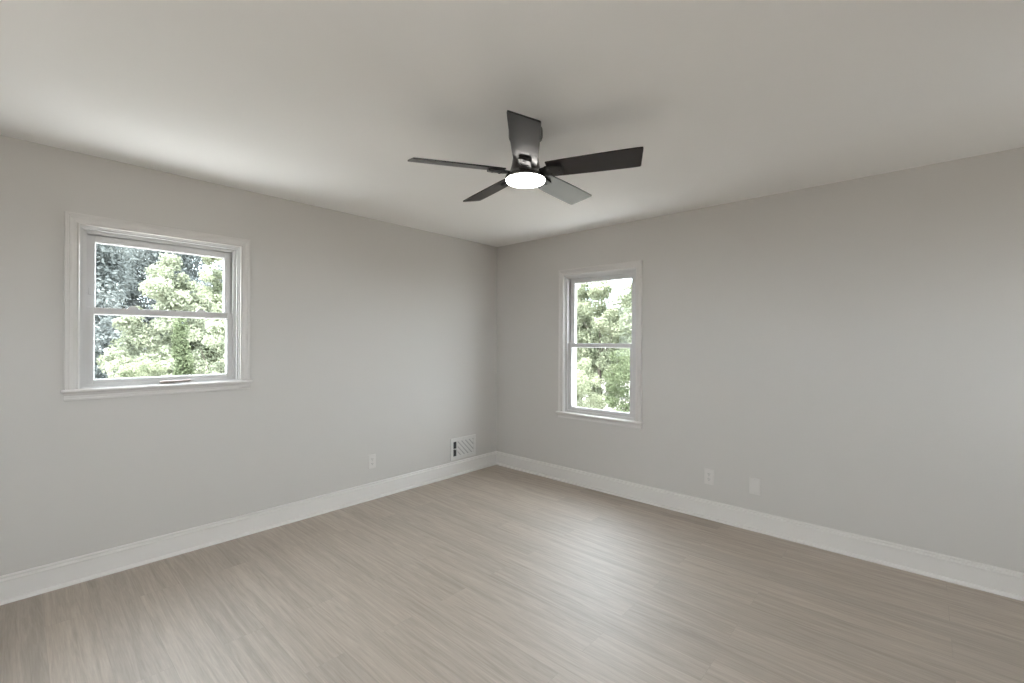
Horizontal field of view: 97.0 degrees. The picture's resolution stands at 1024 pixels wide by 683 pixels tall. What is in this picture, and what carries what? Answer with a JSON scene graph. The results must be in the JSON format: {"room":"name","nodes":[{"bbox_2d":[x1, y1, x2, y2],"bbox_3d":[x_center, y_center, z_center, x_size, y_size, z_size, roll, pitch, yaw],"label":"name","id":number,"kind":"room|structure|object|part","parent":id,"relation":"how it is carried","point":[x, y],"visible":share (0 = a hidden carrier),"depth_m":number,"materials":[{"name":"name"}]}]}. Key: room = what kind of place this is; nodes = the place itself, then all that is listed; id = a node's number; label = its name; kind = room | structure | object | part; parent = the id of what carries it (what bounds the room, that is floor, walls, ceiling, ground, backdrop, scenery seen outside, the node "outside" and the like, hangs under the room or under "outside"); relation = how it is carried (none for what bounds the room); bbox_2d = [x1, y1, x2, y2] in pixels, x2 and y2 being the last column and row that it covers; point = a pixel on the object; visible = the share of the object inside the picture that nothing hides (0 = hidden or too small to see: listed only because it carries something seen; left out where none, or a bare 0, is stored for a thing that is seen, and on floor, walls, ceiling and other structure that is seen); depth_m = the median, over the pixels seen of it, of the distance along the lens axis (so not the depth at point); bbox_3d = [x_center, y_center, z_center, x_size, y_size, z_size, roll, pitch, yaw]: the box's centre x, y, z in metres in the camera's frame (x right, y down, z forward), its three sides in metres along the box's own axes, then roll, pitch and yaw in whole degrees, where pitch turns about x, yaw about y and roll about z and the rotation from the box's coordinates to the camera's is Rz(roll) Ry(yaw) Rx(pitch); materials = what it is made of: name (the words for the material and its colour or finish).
{"room":"empty bedroom","nodes":[
{"label":"empty bedroom","id":0,"kind":"room"},
{"bbox_2d":[0,135,496,575],"bbox_3d":[-1.908,0.149,3.305,0.150,2.440,5.000,0,0,42],"label":"wall","id":1,"kind":"structure","parent":0,"point":[368,336],"depth_m":3.22,"materials":[{"name":"paint"}]},
{"bbox_2d":[61,211,252,401],"bbox_3d":[-2.231,-0.195,2.922,0.194,1.062,0.967,0,0,42],"label":"window","id":2,"kind":"structure","parent":1,"relation":"in","point":[82,232],"depth_m":2.79,"materials":[{"name":"paint"}]},
{"bbox_3d":[-2.261,-0.393,2.950,0.028,0.469,0.747,0,0,42],"label":"sash","id":3,"kind":"part","parent":2,"relation":"part of","materials":[{"name":"glass"}]},
{"bbox_3d":[-2.234,0.034,2.924,0.030,0.469,0.756,0,0,42],"label":"sash","id":4,"kind":"part","parent":2,"relation":"part of","materials":[{"name":"plastic"}]},
{"bbox_3d":[-2.175,0.257,2.928,0.054,0.022,0.166,0,0,42],"label":"lift handle","id":5,"kind":"part","parent":2,"relation":"part of","materials":[{"name":"metal"}]},
{"bbox_2d":[0,451,495,604],"bbox_3d":[-1.847,1.297,3.245,0.029,0.143,5.000,0,0,42],"label":"baseboard","id":6,"kind":"structure","parent":1,"relation":"attached to","point":[27,583],"depth_m":3.02,"materials":[{"name":"paint"}]},
{"bbox_2d":[368,454,375,468],"bbox_3d":[-1.220,1.046,3.950,0.009,0.121,0.073,0,0,42],"label":"wall outlet","id":7,"kind":"object","parent":1,"relation":"attached to","point":[371,458],"visible":1,"depth_m":3.95,"materials":[{"name":"white plastic"}]},
{"bbox_2d":[450,434,475,460],"bbox_3d":[-0.504,1.105,4.729,0.021,0.221,0.347,0,0,42],"label":"air vent","id":8,"kind":"object","parent":1,"relation":"in","point":[461,447],"visible":1,"depth_m":4.72,"materials":[{"name":"metal"}]},
{"bbox_3d":[-0.492,1.105,4.756,0.002,0.161,0.232,0,0,42],"label":"damper plate","id":9,"kind":"part","parent":8,"relation":"part of","materials":[{"name":"white metal"}]},
{"bbox_2d":[0,0,1023,246],"bbox_3d":[0.041,-1.163,1.540,5.400,0.200,5.300,0,0,42],"label":"ceiling","id":10,"kind":"structure","parent":0,"point":[327,104],"depth_m":1.93,"materials":[{"name":"paint"}]},
{"bbox_2d":[408,110,643,204],"bbox_3d":[0.094,-0.927,2.294,1.106,0.270,1.077,0,0,42],"label":"ceiling fan","id":11,"kind":"object","parent":10,"relation":"hanging from","point":[525,132],"visible":1,"depth_m":2.16,"materials":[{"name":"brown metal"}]},
{"bbox_3d":[-0.264,-0.849,2.174,0.458,0.007,0.134,0,15,-16],"label":"blade","id":12,"kind":"part","parent":11,"relation":"part of","materials":[{"name":"black wood"}]},
{"bbox_3d":[-0.123,-0.848,2.554,0.134,0.007,0.458,-17,10,-32],"label":"blade","id":13,"kind":"part","parent":11,"relation":"part of","materials":[{"name":"black wood"}]},
{"bbox_3d":[0.054,-0.848,1.924,0.134,0.007,0.458,15,1,2],"label":"blade","id":14,"kind":"part","parent":11,"relation":"part of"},
{"bbox_3d":[0.281,-0.847,2.538,0.134,0.007,0.458,-18,-11,37],"label":"blade","id":15,"kind":"part","parent":11,"relation":"part of","materials":[{"name":"black wood"}]},
{"bbox_3d":[0.390,-0.846,2.148,0.458,0.007,0.134,0,-15,20],"label":"blade","id":16,"kind":"part","parent":11,"relation":"part of","materials":[{"name":"black wood"}]},
{"bbox_2d":[0,465,1023,682],"bbox_3d":[0.029,1.477,1.540,5.400,0.200,5.300,0,0,42],"label":"floor","id":17,"kind":"structure","parent":0,"point":[495,573],"depth_m":2.31,"materials":[{"name":"brown wood"}]},
{"bbox_2d":[496,147,1023,572],"bbox_3d":[1.766,0.165,3.447,5.400,2.440,0.150,0,0,42],"label":"wall","id":18,"kind":"structure","parent":0,"point":[853,349],"depth_m":3.04,"materials":[{"name":"paint"}]},
{"bbox_2d":[556,260,642,428],"bbox_3d":[0.838,0.027,4.267,0.911,1.462,0.194,0,0,42],"label":"window","id":19,"kind":"structure","parent":18,"relation":"in","point":[568,279],"depth_m":4.31,"materials":[{"name":"paint"}]},
{"bbox_3d":[0.825,0.354,4.254,0.711,0.675,0.030,0,0,42],"label":"sash","id":20,"kind":"part","parent":19,"relation":"part of","materials":[{"name":"plastic"}]},
{"bbox_3d":[0.854,-0.277,4.282,0.702,0.669,0.028,0,0,42],"label":"sash","id":21,"kind":"part","parent":19,"relation":"part of","materials":[{"name":"glass"}]},
{"bbox_2d":[704,468,713,484],"bbox_3d":[1.540,1.056,3.541,0.073,0.121,0.009,0,0,42],"label":"wall outlet","id":22,"kind":"object","parent":18,"relation":"attached to","point":[708,473],"visible":1,"depth_m":3.54,"materials":[{"name":"white plastic"}]},
{"bbox_2d":[749,477,760,494],"bbox_3d":[1.781,1.061,3.323,0.073,0.121,0.008,0,0,42],"label":"wall plate","id":23,"kind":"object","parent":18,"relation":"attached to","point":[754,483],"visible":1,"depth_m":3.32,"materials":[{"name":"white plastic"}]},
{"bbox_2d":[496,451,1023,600],"bbox_3d":[1.701,1.313,3.381,5.100,0.143,0.029,0,0,42],"label":"baseboard","id":24,"kind":"structure","parent":18,"relation":"attached to","point":[1008,583],"depth_m":3.10,"materials":[{"name":"paint"}]},
{"label":"outside","id":25,"kind":"structure","parent":0,"visible":0},
{"bbox_2d":[578,371,629,411],"bbox_3d":[-0.191,4.236,5.106,120.000,0.280,120.000,0,0,42],"label":"ground","id":26,"kind":"structure","parent":25,"point":[603,387],"depth_m":32.26,"materials":[{"name":"white"}]},
{"bbox_2d":[95,244,143,378],"bbox_3d":[-18.403,-1.155,18.064,5.336,10.313,5.356,0,0,26],"label":"tree","id":27,"kind":"object","parent":26,"relation":"on","point":[109,276],"visible":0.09,"depth_m":18.60,"materials":[{"name":"blue plant"}]},
{"bbox_2d":[95,317,146,378],"bbox_3d":[-13.500,1.589,15.017,1.961,4.864,2.481,0,0,42],"label":"shrub","id":28,"kind":"object","parent":26,"relation":"on","point":[102,339],"visible":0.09,"depth_m":15.04,"materials":[{"name":"blue plant"}]},
{"bbox_2d":[115,358,173,377],"bbox_3d":[-6.876,2.185,8.535,1.173,3.729,1.096,0,0,-26],"label":"leafy shrub","id":29,"kind":"object","parent":26,"relation":"on","point":[147,369],"visible":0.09,"depth_m":8.54,"materials":[{"name":"green plant"}]},
{"bbox_2d":[101,248,215,351],"bbox_3d":[-20.510,-2.393,26.004,6.876,12.768,6.379,0,0,-19],"label":"tree","id":30,"kind":"object","parent":26,"relation":"on","point":[149,257],"visible":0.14,"depth_m":24.67,"materials":[{"name":"blue plant"}]},
{"bbox_2d":[96,252,224,377],"bbox_3d":[-8.948,0.851,12.019,2.255,6.382,3.209,0,0,33],"label":"tree","id":31,"kind":"object","parent":26,"relation":"on","point":[168,296],"visible":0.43,"depth_m":11.62,"materials":[{"name":"green plant"}]},
{"bbox_2d":[170,318,194,375],"bbox_3d":[-6.977,1.736,9.523,0.676,4.624,0.648,0,0,42],"label":"slender tree","id":32,"kind":"object","parent":26,"relation":"on","point":[180,345],"visible":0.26,"depth_m":9.48,"materials":[{"name":"green plant"}]},
{"bbox_2d":[188,256,224,369],"bbox_3d":[-11.730,0.250,17.564,1.776,7.557,1.778,0,0,0],"label":"tree","id":33,"kind":"object","parent":26,"relation":"on","point":[215,292],"visible":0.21,"depth_m":17.57,"materials":[{"name":"green plant"}]},
{"bbox_2d":[197,262,222,319],"bbox_3d":[-13.813,-1.059,23.880,4.902,10.162,4.764,0,0,35],"label":"tree","id":34,"kind":"object","parent":26,"relation":"on","point":[218,265],"visible":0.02,"depth_m":22.59,"materials":[{"name":"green plant"}]},
{"bbox_2d":[200,319,224,373],"bbox_3d":[-6.103,1.787,9.476,0.914,4.531,0.959,0,0,-18],"label":"leafy shrub","id":35,"kind":"object","parent":26,"relation":"on","point":[217,368],"visible":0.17,"depth_m":9.31,"materials":[{"name":"green plant"}]},
{"bbox_3d":[-6.167,2.050,9.506,0.635,4.004,0.345,0,0,-21],"label":"stem","id":36,"kind":"part","parent":35,"relation":"part of","materials":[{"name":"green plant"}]},
{"bbox_2d":[577,342,585,398],"bbox_3d":[1.974,1.014,22.731,4.306,6.159,4.149,0,0,-12],"label":"tree","id":37,"kind":"object","parent":26,"relation":"on","point":[578,353],"visible":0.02,"depth_m":22.30,"materials":[{"name":"green plant"}]},
{"bbox_2d":[576,357,605,408],"bbox_3d":[2.106,2.291,14.645,1.860,3.600,1.462,0,0,42],"label":"shrub","id":38,"kind":"object","parent":26,"relation":"on","point":[585,364],"visible":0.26,"depth_m":14.44,"materials":[{"name":"green plant"}]},
{"bbox_2d":[578,289,607,384],"bbox_3d":[3.739,0.223,28.519,5.469,7.756,5.003,0,0,-19],"label":"tree","id":39,"kind":"object","parent":26,"relation":"on","point":[578,289],"visible":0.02,"depth_m":27.86,"materials":[{"name":"green plant"}]},
{"bbox_2d":[577,281,631,409],"bbox_3d":[3.636,0.678,18.479,4.429,6.844,2.081,0,0,42],"label":"tree","id":40,"kind":"object","parent":26,"relation":"on","point":[612,323],"visible":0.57,"depth_m":18.13,"materials":[{"name":"green plant"}]},
{"bbox_2d":[591,298,628,385],"bbox_3d":[7.650,0.341,34.569,7.053,7.555,6.323,0,0,-43],"label":"tree","id":41,"kind":"object","parent":26,"relation":"on","point":[613,298],"visible":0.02,"depth_m":34.36,"materials":[{"name":"green plant"}]},
{"bbox_2d":[602,348,629,412],"bbox_3d":[3.362,2.129,13.616,1.496,3.935,1.295,0,0,42],"label":"shrub","id":42,"kind":"object","parent":26,"relation":"on","point":[617,372],"visible":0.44,"depth_m":13.66,"materials":[{"name":"green plant"}]}
]}

